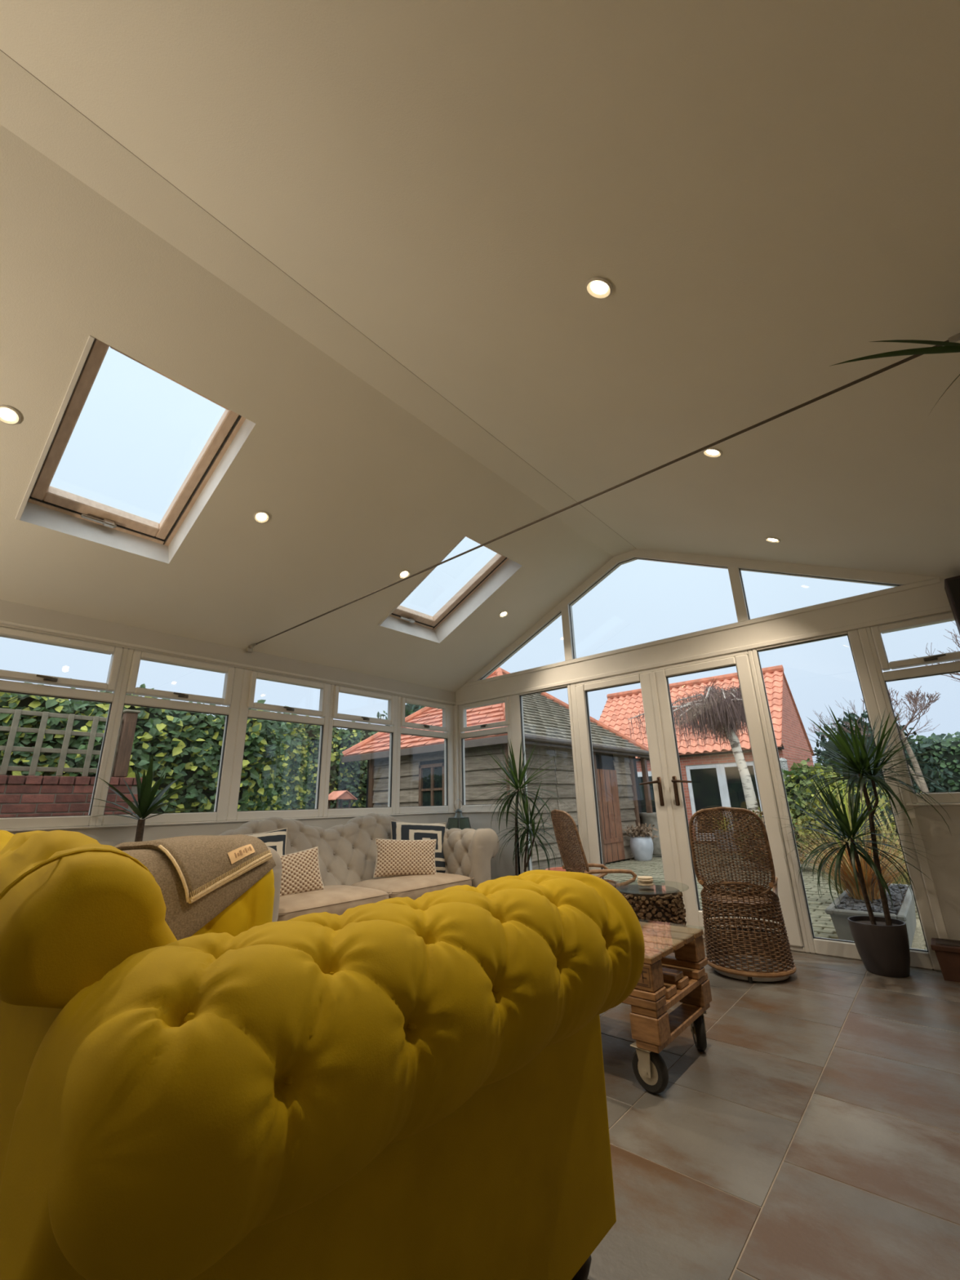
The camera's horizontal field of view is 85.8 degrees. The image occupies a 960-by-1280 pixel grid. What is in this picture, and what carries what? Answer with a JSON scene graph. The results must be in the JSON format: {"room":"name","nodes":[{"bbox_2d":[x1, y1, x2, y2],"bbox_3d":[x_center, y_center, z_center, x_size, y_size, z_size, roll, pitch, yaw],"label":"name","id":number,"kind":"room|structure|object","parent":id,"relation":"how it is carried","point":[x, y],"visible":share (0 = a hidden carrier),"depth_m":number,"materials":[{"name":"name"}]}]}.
{"room":"sunroom","nodes":[
{"label":"sunroom","id":0,"kind":"room"},
{"bbox_2d":[0,599,457,846],"bbox_3d":[-2.340,1.046,3.598,0.220,2.540,6.500,-16,-23,38],"label":"wall","id":1,"kind":"structure","parent":0,"point":[11,611],"depth_m":3.83,"materials":[{"name":"paint"}]},
{"bbox_2d":[0,626,128,829],"bbox_3d":[-2.716,0.531,3.149,0.133,1.172,0.816,-16,-23,38],"label":"window","id":2,"kind":"structure","parent":1,"relation":"in","point":[119,655],"depth_m":3.29,"materials":[{"name":"white plastic"}]},
{"bbox_2d":[94,648,244,826],"bbox_3d":[-2.180,0.705,3.741,0.133,1.172,0.820,-16,-23,38],"label":"window","id":3,"kind":"structure","parent":1,"relation":"in","point":[233,677],"depth_m":3.78,"materials":[{"name":"white plastic"}]},
{"bbox_2d":[0,619,455,704],"bbox_3d":[-2.172,0.138,3.976,0.062,0.020,5.720,-16,-23,38],"label":"trim","id":4,"kind":"structure","parent":1,"relation":"attached to","point":[4,622],"depth_m":3.93,"materials":[{"name":"white plastic"}]},
{"bbox_2d":[0,811,455,831],"bbox_3d":[-2.334,1.223,3.403,0.092,0.012,6.300,-16,-23,38],"label":"trim","id":5,"kind":"structure","parent":1,"relation":"attached to","point":[245,820],"depth_m":3.60,"materials":[{"name":"white plastic"}]},
{"bbox_2d":[226,669,330,820],"bbox_3d":[-1.641,0.881,4.337,0.133,1.172,0.823,-16,-23,38],"label":"window","id":6,"kind":"structure","parent":1,"relation":"in","point":[250,677],"depth_m":4.30,"materials":[{"name":"white plastic"}]},
{"bbox_2d":[322,684,398,817],"bbox_3d":[-1.106,1.055,4.929,0.133,1.172,0.811,-16,-23,38],"label":"window","id":7,"kind":"structure","parent":1,"relation":"in","point":[392,721],"depth_m":4.95,"materials":[{"name":"white plastic"}]},
{"bbox_2d":[395,696,453,813],"bbox_3d":[-0.569,1.230,5.524,0.133,1.172,0.830,-16,-23,38],"label":"window","id":8,"kind":"structure","parent":1,"relation":"in","point":[447,709],"depth_m":5.61,"materials":[{"name":"white plastic"}]},
{"bbox_2d":[453,705,459,811],"bbox_3d":[-0.269,1.333,5.871,0.110,1.172,0.110,-16,-23,38],"label":"trim","id":9,"kind":"structure","parent":1,"relation":"attached to","point":[455,708],"depth_m":5.81,"materials":[{"name":"white plastic"}]},
{"bbox_2d":[245,333,959,653],"bbox_3d":[-0.204,-0.423,2.874,4.528,0.070,0.050,-16,-23,38],"label":"rod","id":10,"kind":"object","parent":1,"relation":"attached to","point":[955,338],"visible":0.9,"depth_m":2.09,"materials":[{"name":"metal"}]},
{"bbox_2d":[0,0,959,692],"bbox_3d":[-0.650,-1.031,2.544,4.540,1.004,6.300,-16,-23,38],"label":"ceiling","id":11,"kind":"structure","parent":0,"point":[765,193],"depth_m":1.95,"materials":[{"name":"paint"}]},
{"bbox_2d":[0,404,21,425],"bbox_3d":[-2.225,-1.058,2.430,0.090,0.045,0.098,-16,-23,38],"label":"ceiling spotlight","id":12,"kind":"object","parent":11,"relation":"attached to","point":[8,414],"visible":1,"depth_m":2.44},
{"bbox_2d":[15,335,255,564],"bbox_3d":[-1.942,-1.034,2.922,1.200,0.754,0.823,-16,-23,38],"label":"window","id":13,"kind":"structure","parent":11,"relation":"attached to","point":[42,504],"depth_m":3.05,"materials":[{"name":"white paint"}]},
{"bbox_2d":[253,511,269,523],"bbox_3d":[-1.409,-0.793,3.333,0.090,0.045,0.098,-16,-23,38],"label":"ceiling spotlight","id":14,"kind":"object","parent":11,"relation":"attached to","point":[260,517],"visible":1,"depth_m":3.33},
{"bbox_2d":[0,49,635,547],"bbox_3d":[-0.579,-1.538,2.615,0.004,0.004,6.280,-16,-23,38],"label":"trim","id":15,"kind":"structure","parent":11,"relation":"attached to","point":[0,50],"depth_m":2.15,"materials":[{"name":"paint"}]},
{"bbox_2d":[398,569,410,578],"bbox_3d":[-0.617,-0.535,4.210,0.090,0.045,0.098,-16,-23,38],"label":"ceiling spotlight","id":16,"kind":"object","parent":11,"relation":"attached to","point":[403,574],"visible":0.96,"depth_m":4.21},
{"bbox_2d":[377,535,521,643],"bbox_3d":[-0.318,-0.506,4.718,1.200,0.754,0.830,-16,-23,38],"label":"window","id":17,"kind":"structure","parent":11,"relation":"attached to","point":[500,568],"depth_m":4.95,"materials":[{"name":"white paint"}]},
{"bbox_2d":[498,610,508,617],"bbox_3d":[0.235,-0.257,5.152,0.090,0.045,0.098,-16,-23,38],"label":"ceiling spotlight","id":18,"kind":"object","parent":11,"relation":"attached to","point":[504,613],"visible":1,"depth_m":5.15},
{"bbox_2d":[585,276,613,298],"bbox_3d":[0.418,-1.234,1.812,0.090,0.045,0.098,-16,-23,38],"label":"ceiling spotlight","id":19,"kind":"object","parent":11,"relation":"attached to","point":[597,286],"visible":1,"depth_m":1.81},
{"bbox_2d":[702,447,722,457],"bbox_3d":[1.210,-0.976,2.689,0.090,0.045,0.098,-16,-23,38],"label":"ceiling spotlight","id":20,"kind":"object","parent":11,"relation":"attached to","point":[711,452],"visible":0.96,"depth_m":2.69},
{"bbox_2d":[764,537,780,542],"bbox_3d":[2.052,-0.702,3.620,0.090,0.045,0.098,-16,-23,38],"label":"ceiling spotlight","id":21,"kind":"object","parent":11,"relation":"attached to","point":[773,540],"visible":1,"depth_m":3.62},
{"bbox_2d":[455,548,959,940],"bbox_3d":[1.582,0.774,4.472,4.740,3.387,0.212,-16,-23,38],"label":"wall","id":22,"kind":"structure","parent":0,"point":[917,596],"depth_m":4.16,"materials":[{"name":"white plastic"}]},
{"bbox_2d":[458,695,515,811],"bbox_3d":[0.052,1.236,5.594,0.760,1.172,0.133,-16,-23,38],"label":"window","id":23,"kind":"structure","parent":22,"relation":"in","point":[463,728],"depth_m":5.66,"materials":[{"name":"white plastic"}]},
{"bbox_2d":[461,810,515,813],"bbox_3d":[0.085,1.802,5.426,0.808,0.012,0.092,-16,-23,38],"label":"trim","id":24,"kind":"structure","parent":22,"relation":"on","point":[488,811],"depth_m":5.34,"materials":[{"name":"white plastic"}]},
{"bbox_2d":[480,611,561,679],"bbox_3d":[0.426,0.084,5.636,1.182,0.559,0.019,-16,-23,38],"label":"window","id":25,"kind":"structure","parent":22,"relation":"in","point":[561,611],"depth_m":5.61,"materials":[{"name":"white plastic"}]},
{"bbox_2d":[510,684,585,875],"bbox_3d":[0.652,1.520,5.011,0.745,2.100,0.070,-16,-23,38],"label":"window","id":26,"kind":"structure","parent":22,"relation":"in","point":[516,700],"depth_m":5.24,"materials":[{"name":"white plastic"}]},
{"bbox_2d":[568,557,727,658],"bbox_3d":[1.508,-0.378,4.794,1.554,0.871,0.019,-16,-23,38],"label":"window","id":27,"kind":"structure","parent":22,"relation":"in","point":[634,557],"depth_m":5.08,"materials":[{"name":"white plastic"}]},
{"bbox_2d":[649,671,688,927],"bbox_3d":[1.534,1.248,4.221,0.040,2.026,0.008,-16,-23,38],"label":"door frame","id":28,"kind":"structure","parent":22,"relation":"attached to","point":[679,883],"depth_m":4.23,"materials":[{"name":"white plastic"}]},
{"bbox_2d":[570,649,809,952],"bbox_3d":[1.531,1.252,4.242,1.650,2.100,0.148,-16,-23,38],"label":"door","id":29,"kind":"structure","parent":22,"relation":"in","point":[769,793],"depth_m":4.14,"materials":[{"name":"white plastic"}]},
{"bbox_2d":[738,568,900,619],"bbox_3d":[2.525,-0.480,3.905,0.996,0.472,0.019,-16,-23,38],"label":"window","id":30,"kind":"structure","parent":22,"relation":"in","point":[739,568],"depth_m":3.97,"materials":[{"name":"white plastic"}]},
{"bbox_2d":[751,629,941,971],"bbox_3d":[2.440,1.005,3.546,0.690,2.100,0.070,-16,-23,38],"label":"window","id":31,"kind":"structure","parent":22,"relation":"in","point":[919,958],"depth_m":3.44,"materials":[{"name":"white plastic"}]},
{"bbox_2d":[857,627,949,939],"bbox_3d":[2.718,0.924,3.316,0.050,2.100,0.074,-16,-23,38],"label":"trim","id":32,"kind":"structure","parent":22,"relation":"attached to","point":[939,921],"depth_m":3.26,"materials":[{"name":"white plastic"}]},
{"bbox_2d":[866,611,959,804],"bbox_3d":[2.930,0.406,3.236,0.615,1.172,0.133,-16,-23,38],"label":"window","id":33,"kind":"structure","parent":22,"relation":"in","point":[880,656],"depth_m":3.37,"materials":[{"name":"white plastic"}]},
{"bbox_2d":[906,803,959,805],"bbox_3d":[2.950,0.977,3.079,0.640,0.012,0.092,-16,-23,38],"label":"trim","id":34,"kind":"structure","parent":22,"relation":"on","point":[917,804],"depth_m":3.15,"materials":[{"name":"white plastic"}]},
{"bbox_2d":[586,938,959,1279],"bbox_3d":[-0.570,1.681,1.688,4.740,0.160,6.520,-16,-23,38],"label":"floor","id":35,"kind":"structure","parent":0,"point":[814,1134],"depth_m":1.59,"materials":[{"name":"tile"}]},
{"bbox_2d":[84,755,207,841],"bbox_3d":[-2.078,1.390,3.130,0.498,1.347,0.621,-16,-23,38],"label":"yucca","id":36,"kind":"object","parent":35,"relation":"on","point":[148,802],"visible":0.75,"depth_m":3.21,"materials":[{"name":"plant"}]},
{"bbox_2d":[0,830,644,1279],"bbox_3d":[-0.732,0.982,1.347,2.061,0.972,1.154,-16,-23,38],"label":"loveseat","id":37,"kind":"object","parent":35,"relation":"on","point":[396,1088],"visible":0.87,"depth_m":0.67,"materials":[{"name":"fabric"}]},
{"bbox_2d":[114,834,275,940],"bbox_3d":[-1.220,1.069,2.062,0.550,0.531,0.653,-16,-23,38],"label":"blanket","id":38,"kind":"object","parent":37,"relation":"on","point":[197,877],"visible":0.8,"depth_m":1.98,"materials":[{"name":"beige fabric"}]},
{"bbox_2d":[234,846,252,857],"bbox_3d":[-0.965,0.865,2.108,0.016,0.038,0.075,-10,-20,25],"label":"print","id":39,"kind":"object","parent":38,"relation":"on","point":[239,851],"depth_m":2.11},
{"bbox_2d":[218,813,498,921],"bbox_3d":[-0.951,1.819,3.909,0.983,0.946,2.385,-16,-23,38],"label":"beige chesterfield","id":40,"kind":"object","parent":35,"relation":"on","point":[347,853],"visible":0.34,"depth_m":4.04,"materials":[{"name":"fabric"}]},
{"bbox_2d":[244,827,287,855],"bbox_3d":[-1.516,1.499,3.409,0.493,0.467,0.185,8,-20,-28],"label":"striped cushion","id":41,"kind":"object","parent":40,"relation":"on","point":[276,840],"visible":0.14,"depth_m":3.51,"materials":[{"name":"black fabric"}]},
{"bbox_2d":[280,846,324,896],"bbox_3d":[-1.275,1.569,3.433,0.480,0.338,0.154,11,-21,-34],"label":"cushion","id":42,"kind":"object","parent":40,"relation":"on","point":[300,870],"visible":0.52,"depth_m":3.44,"materials":[{"name":"beige fabric"}]},
{"bbox_2d":[276,884,388,921],"bbox_3d":[-1.106,1.770,3.467,0.608,0.175,0.856,-16,-23,38],"label":"seat cushion","id":43,"kind":"object","parent":40,"relation":"on","point":[333,899],"depth_m":3.29,"materials":[{"name":"beige fabric"}]},
{"bbox_2d":[373,838,436,878],"bbox_3d":[-0.596,1.757,4.164,0.521,0.310,0.156,4,-19,-18],"label":"cushion","id":44,"kind":"object","parent":40,"relation":"on","point":[394,858],"visible":0.97,"depth_m":4.12,"materials":[{"name":"beige fabric"}]},
{"bbox_2d":[351,872,471,899],"bbox_3d":[-0.539,1.954,4.094,0.608,0.175,0.856,-16,-23,38],"label":"seat cushion","id":45,"kind":"object","parent":40,"relation":"on","point":[413,886],"depth_m":3.92,"materials":[{"name":"beige fabric"}]},
{"bbox_2d":[390,820,445,872],"bbox_3d":[-0.536,1.802,4.491,0.536,0.451,0.180,6,-19,-21],"label":"striped cushion","id":46,"kind":"object","parent":40,"relation":"on","point":[399,830],"visible":0.52,"depth_m":4.49,"materials":[{"name":"blue fabric"}]},
{"bbox_2d":[470,740,568,875],"bbox_3d":[0.296,1.678,4.642,0.964,1.594,0.805,-16,-23,38],"label":"dracaena","id":47,"kind":"object","parent":35,"relation":"on","point":[513,775],"visible":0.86,"depth_m":4.72,"materials":[{"name":"plant"}]},
{"bbox_2d":[551,808,636,888],"bbox_3d":[0.852,1.790,3.969,0.532,0.944,0.490,3,-18,-15],"label":"wicker chair","id":48,"kind":"object","parent":35,"relation":"on","point":[567,856],"visible":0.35,"depth_m":3.89,"materials":[{"name":"brown wicker"}]},
{"bbox_2d":[615,884,687,952],"bbox_3d":[1.014,1.733,3.069,0.494,0.502,0.494,-16,-23,38],"label":"table","id":49,"kind":"object","parent":35,"relation":"on","point":[655,904],"visible":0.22,"depth_m":2.96,"materials":[{"name":"brown wood"}]},
{"bbox_2d":[637,883,653,886],"bbox_3d":[1.011,1.489,3.151,0.092,0.011,0.092,-16,-23,38],"label":"coaster","id":50,"kind":"object","parent":49,"relation":"on","point":[639,884],"visible":0.73,"depth_m":3.12,"materials":[{"name":"wood"}]},
{"bbox_2d":[637,880,653,884],"bbox_3d":[1.010,1.480,3.160,0.092,0.011,0.092,-7,-18,17],"label":"coaster","id":51,"kind":"object","parent":50,"relation":"on","point":[641,882],"visible":0.74,"depth_m":3.12,"materials":[{"name":"wood"}]},
{"bbox_2d":[637,879,653,881],"bbox_3d":[1.010,1.466,3.154,0.092,0.011,0.092,0,-18,-5],"label":"coaster","id":52,"kind":"object","parent":51,"relation":"on","point":[638,880],"visible":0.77,"depth_m":3.12,"materials":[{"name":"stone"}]},
{"bbox_2d":[637,875,653,879],"bbox_3d":[1.011,1.457,3.163,0.092,0.011,0.092,8,-20,-27],"label":"coaster","id":53,"kind":"object","parent":52,"relation":"on","point":[642,877],"visible":1,"depth_m":3.14,"materials":[{"name":"wood"}]},
{"bbox_2d":[622,921,711,1093],"bbox_3d":[0.480,1.526,2.296,0.892,0.450,0.579,-16,-23,38],"label":"coffee table","id":54,"kind":"object","parent":35,"relation":"on","point":[668,978],"visible":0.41,"depth_m":1.99,"materials":[{"name":"brown wood"}]},
{"bbox_2d":[688,806,796,983],"bbox_3d":[1.603,1.531,3.222,0.490,0.944,0.532,-10,-20,25],"label":"wicker chair","id":55,"kind":"object","parent":35,"relation":"on","point":[752,901],"visible":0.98,"depth_m":3.08,"materials":[{"name":"brown wicker"}]},
{"bbox_2d":[772,705,959,977],"bbox_3d":[2.291,1.140,3.100,1.060,1.580,0.674,-16,-23,38],"label":"dracaena","id":56,"kind":"object","parent":35,"relation":"on","point":[882,943],"visible":1,"depth_m":3.15,"materials":[{"name":"plant"}]},
{"bbox_2d":[847,915,910,977],"bbox_3d":[2.377,1.811,3.056,0.286,0.270,0.286,-16,-23,38],"label":"pot","id":57,"kind":"object","parent":35,"relation":"on","point":[882,944],"depth_m":2.97,"materials":[{"name":"ceramic"}]},
{"bbox_2d":[828,339,959,413],"bbox_3d":[1.338,0.205,1.240,0.386,2.281,0.670,-16,-23,38],"label":"potted palm","id":58,"kind":"object","parent":35,"relation":"on","point":[947,347],"visible":1,"depth_m":1.43,"materials":[{"name":"plant"}]},
{"bbox_2d":[930,937,959,982],"bbox_3d":[2.826,1.762,2.789,0.568,0.179,0.194,-16,-23,38],"label":"plant pot","id":59,"kind":"object","parent":35,"relation":"on","point":[947,951],"visible":1,"depth_m":2.87,"materials":[{"name":"ceramic"}]},
{"bbox_3d":[-0.146,2.300,5.124,0.360,0.725,0.340,-16,-23,38],"label":"side table","id":60,"kind":"object","parent":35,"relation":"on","visible":0},
{"bbox_2d":[446,799,471,828],"bbox_3d":[-0.219,1.807,5.305,0.190,0.328,0.190,-16,-23,38],"label":"glass lantern","id":61,"kind":"object","parent":60,"relation":"on","point":[458,815],"visible":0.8,"depth_m":5.28,"materials":[{"name":"metal"}]},
{"bbox_3d":[1.181,-0.023,0.593,0.200,2.570,6.300,-16,-23,38],"label":"wall","id":62,"kind":"structure","parent":0,"visible":0},
{"bbox_2d":[944,575,959,635],"bbox_3d":[3.004,-0.217,3.176,0.153,0.335,0.206,-16,-23,38],"label":"wall speaker","id":63,"kind":"object","parent":62,"relation":"attached to","point":[952,584],"visible":1,"depth_m":3.16,"materials":[{"name":"black plastic"}]},
{"bbox_2d":[947,577,959,618],"bbox_3d":[2.938,-0.238,3.105,0.130,0.295,0.008,-16,-23,38],"label":"grille","id":64,"kind":"object","parent":63,"relation":"attached to","point":[953,584],"depth_m":3.15,"materials":[{"name":"black rubber"}]},
{"label":"outside","id":65,"kind":"structure","parent":0,"visible":0},
{"bbox_2d":[605,841,819,864],"bbox_3d":[5.673,4.919,11.841,28.000,0.155,42.000,-16,-23,38],"label":"ground","id":66,"kind":"structure","parent":65,"point":[609,863],"depth_m":10.63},
{"bbox_2d":[0,775,142,817],"bbox_3d":[-4.074,1.738,3.807,0.222,1.438,2.596,-16,-23,38],"label":"brick wall","id":67,"kind":"structure","parent":66,"relation":"on","point":[18,798],"depth_m":4.37,"materials":[{"name":"red brick"}]},
{"bbox_2d":[0,708,122,777],"bbox_3d":[-4.234,0.747,3.963,0.042,0.540,2.500,-16,-23,38],"label":"trellis","id":68,"kind":"object","parent":67,"relation":"on","point":[14,728],"visible":0.87,"depth_m":4.50,"materials":[{"name":"grey wood"}]},
{"bbox_2d":[111,709,140,777],"bbox_3d":[-3.379,0.985,4.922,0.130,0.625,0.130,-16,-23,38],"label":"fence post","id":69,"kind":"object","parent":67,"relation":"on","point":[121,766],"visible":0.88,"depth_m":4.89,"materials":[{"name":"brown wood"}]},
{"bbox_2d":[0,682,377,813],"bbox_3d":[-3.418,2.265,8.207,2.500,3.277,11.480,-7,-18,16],"label":"ivy hedge","id":70,"kind":"object","parent":66,"relation":"on","point":[279,769],"visible":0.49,"depth_m":6.09,"materials":[{"name":"green plant"}]},
{"bbox_2d":[328,790,357,808],"bbox_3d":[-1.789,2.580,6.464,0.300,1.331,0.336,-16,-23,38],"label":"gazebo","id":71,"kind":"object","parent":66,"relation":"on","point":[343,795],"visible":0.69,"depth_m":6.58,"materials":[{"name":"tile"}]},
{"bbox_2d":[377,703,425,725],"bbox_3d":[-1.961,3.880,16.273,3.153,5.212,3.278,2,-18,-9],"label":"conifer","id":72,"kind":"object","parent":66,"relation":"on","point":[410,708],"visible":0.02,"depth_m":16.45,"materials":[{"name":"green plant"}]},
{"bbox_2d":[341,666,653,870],"bbox_3d":[0.504,2.557,11.124,4.600,4.085,5.126,-16,-23,38],"label":"outbuilding","id":73,"kind":"structure","parent":66,"relation":"on","point":[546,717],"depth_m":9.56,"materials":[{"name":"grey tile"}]},
{"bbox_2d":[639,812,661,855],"bbox_3d":[3.793,4.151,11.076,0.660,0.850,0.660,-16,-23,38],"label":"stone urn","id":74,"kind":"object","parent":66,"relation":"on","point":[648,818],"visible":0.47,"depth_m":10.89,"materials":[{"name":"grey stone"}]},
{"bbox_2d":[627,677,759,817],"bbox_3d":[5.253,2.851,11.682,2.985,3.626,3.206,-15,-22,35],"label":"birch","id":75,"kind":"object","parent":66,"relation":"on","point":[714,711],"visible":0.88,"depth_m":11.21,"materials":[{"name":"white plant"}]},
{"bbox_2d":[598,664,814,841],"bbox_3d":[6.913,3.689,16.528,5.810,4.880,4.606,-16,-23,38],"label":"house","id":76,"kind":"structure","parent":66,"relation":"on","point":[713,771],"depth_m":14.67,"materials":[{"name":"tile"}]},
{"bbox_2d":[712,830,738,850],"bbox_3d":[5.512,4.267,11.614,0.901,0.866,0.988,-16,-23,38],"label":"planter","id":77,"kind":"object","parent":66,"relation":"on","point":[713,830],"visible":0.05,"depth_m":11.38,"materials":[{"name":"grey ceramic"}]},
{"bbox_2d":[603,857,927,950],"bbox_3d":[3.609,3.169,6.496,6.144,0.064,6.401,-16,-23,38],"label":"paving","id":78,"kind":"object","parent":66,"relation":"on","point":[823,926],"visible":0.12,"depth_m":6.60,"materials":[{"name":"grey stone"}]},
{"bbox_2d":[545,866,580,871],"bbox_3d":[1.050,2.980,6.312,0.480,0.330,0.480,-16,-23,38],"label":"pot","id":79,"kind":"object","parent":78,"relation":"on","point":[555,868],"visible":0.05,"depth_m":6.54,"materials":[{"name":"ceramic"}]},
{"bbox_2d":[622,822,657,861],"bbox_3d":[3.171,3.971,10.200,0.634,0.694,0.550,-16,-23,38],"label":"potted plant","id":80,"kind":"object","parent":78,"relation":"on","point":[642,847],"visible":1,"depth_m":10.05,"materials":[{"name":"white ceramic"}]},
{"bbox_2d":[731,806,812,868],"bbox_3d":[4.751,3.250,8.453,1.081,0.998,1.111,0,-18,-5],"label":"shrub","id":81,"kind":"object","parent":78,"relation":"on","point":[759,813],"visible":0.19,"depth_m":8.31,"materials":[{"name":"green plant"}]},
{"bbox_2d":[801,766,871,857],"bbox_3d":[4.821,2.437,6.836,0.762,1.488,0.708,-16,-23,38],"label":"cordyline","id":82,"kind":"object","parent":78,"relation":"on","point":[845,798],"visible":0.11,"depth_m":6.79,"materials":[{"name":"green plant"}]},
{"bbox_2d":[795,815,911,895],"bbox_3d":[4.057,2.297,5.511,1.999,0.988,2.298,-16,-23,38],"label":"grass","id":83,"kind":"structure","parent":78,"relation":"on","point":[904,864],"depth_m":5.41,"materials":[{"name":"plant"}]},
{"bbox_2d":[791,780,921,873],"bbox_3d":[5.887,2.782,7.629,2.448,1.358,1.422,-16,-23,38],"label":"shrub","id":84,"kind":"object","parent":78,"relation":"on","point":[882,795],"visible":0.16,"depth_m":7.76,"materials":[{"name":"green plant"}]},
{"bbox_2d":[825,883,916,947],"bbox_3d":[3.233,2.234,4.179,0.470,0.342,1.610,-16,-23,38],"label":"trough","id":85,"kind":"object","parent":78,"relation":"on","point":[848,906],"visible":0.48,"depth_m":3.82,"materials":[{"name":"stone"}]},
{"bbox_2d":[792,812,907,902],"bbox_3d":[3.119,1.760,4.230,1.606,0.670,1.730,3,-18,-13],"label":"orange sedge","id":86,"kind":"object","parent":85,"relation":"in","point":[870,878],"visible":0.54,"depth_m":4.10,"materials":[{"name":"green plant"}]},
{"bbox_2d":[849,791,918,884],"bbox_3d":[4.859,2.282,5.879,0.884,1.199,0.888,-3,-18,4],"label":"cordyline","id":87,"kind":"object","parent":78,"relation":"on","point":[878,815],"visible":0.1,"depth_m":5.98,"materials":[{"name":"plant"}]},
{"bbox_2d":[911,918,925,949],"bbox_3d":[3.626,3.172,6.479,6.100,0.020,6.400,-16,-23,38],"label":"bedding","id":88,"kind":"object","parent":78,"relation":"on","point":[918,942],"depth_m":4.23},
{"bbox_2d":[779,757,801,855],"bbox_3d":[6.259,3.328,10.400,0.240,1.880,0.240,-16,-23,38],"label":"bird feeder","id":89,"kind":"object","parent":66,"relation":"on","point":[783,761],"visible":0.32,"depth_m":10.57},
{"bbox_2d":[782,758,854,858],"bbox_3d":[6.150,3.110,9.445,1.243,1.862,1.302,-2,-18,0],"label":"shrub","id":90,"kind":"object","parent":66,"relation":"on","point":[789,785],"visible":0.27,"depth_m":9.41,"materials":[{"name":"green plant"}]},
{"bbox_2d":[808,687,938,737],"bbox_3d":[12.966,3.768,16.763,3.417,4.560,3.051,-16,-23,38],"label":"bare tree","id":91,"kind":"object","parent":66,"relation":"on","point":[855,712],"visible":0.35,"depth_m":16.99,"materials":[{"name":"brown plant"}]},
{"bbox_2d":[812,710,950,792],"bbox_3d":[8.109,2.919,10.679,2.286,2.961,1.820,-16,-23,38],"label":"tree","id":92,"kind":"object","parent":66,"relation":"on","point":[929,773],"visible":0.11,"depth_m":10.53,"materials":[{"name":"green plant"}]},
{"bbox_2d":[840,685,940,792],"bbox_3d":[7.635,2.366,9.384,1.644,3.029,1.522,-16,-23,38],"label":"bare tree","id":93,"kind":"object","parent":66,"relation":"on","point":[922,787],"visible":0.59,"depth_m":9.28,"materials":[{"name":"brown plant"}]},
{"bbox_2d":[906,731,959,791],"bbox_3d":[11.586,2.302,8.350,8.814,2.316,1.230,-16,-23,38],"label":"clipped hedge","id":94,"kind":"object","parent":66,"relation":"on","point":[949,755],"visible":0.18,"depth_m":10.05,"materials":[{"name":"green plant"}]},
{"bbox_2d":[913,622,959,681],"bbox_3d":[12.149,1.668,11.149,3.347,5.193,3.712,6,-19,-23],"label":"bare tree","id":95,"kind":"object","parent":66,"relation":"on","point":[951,633],"visible":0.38,"depth_m":12.09,"materials":[{"name":"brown plant"}]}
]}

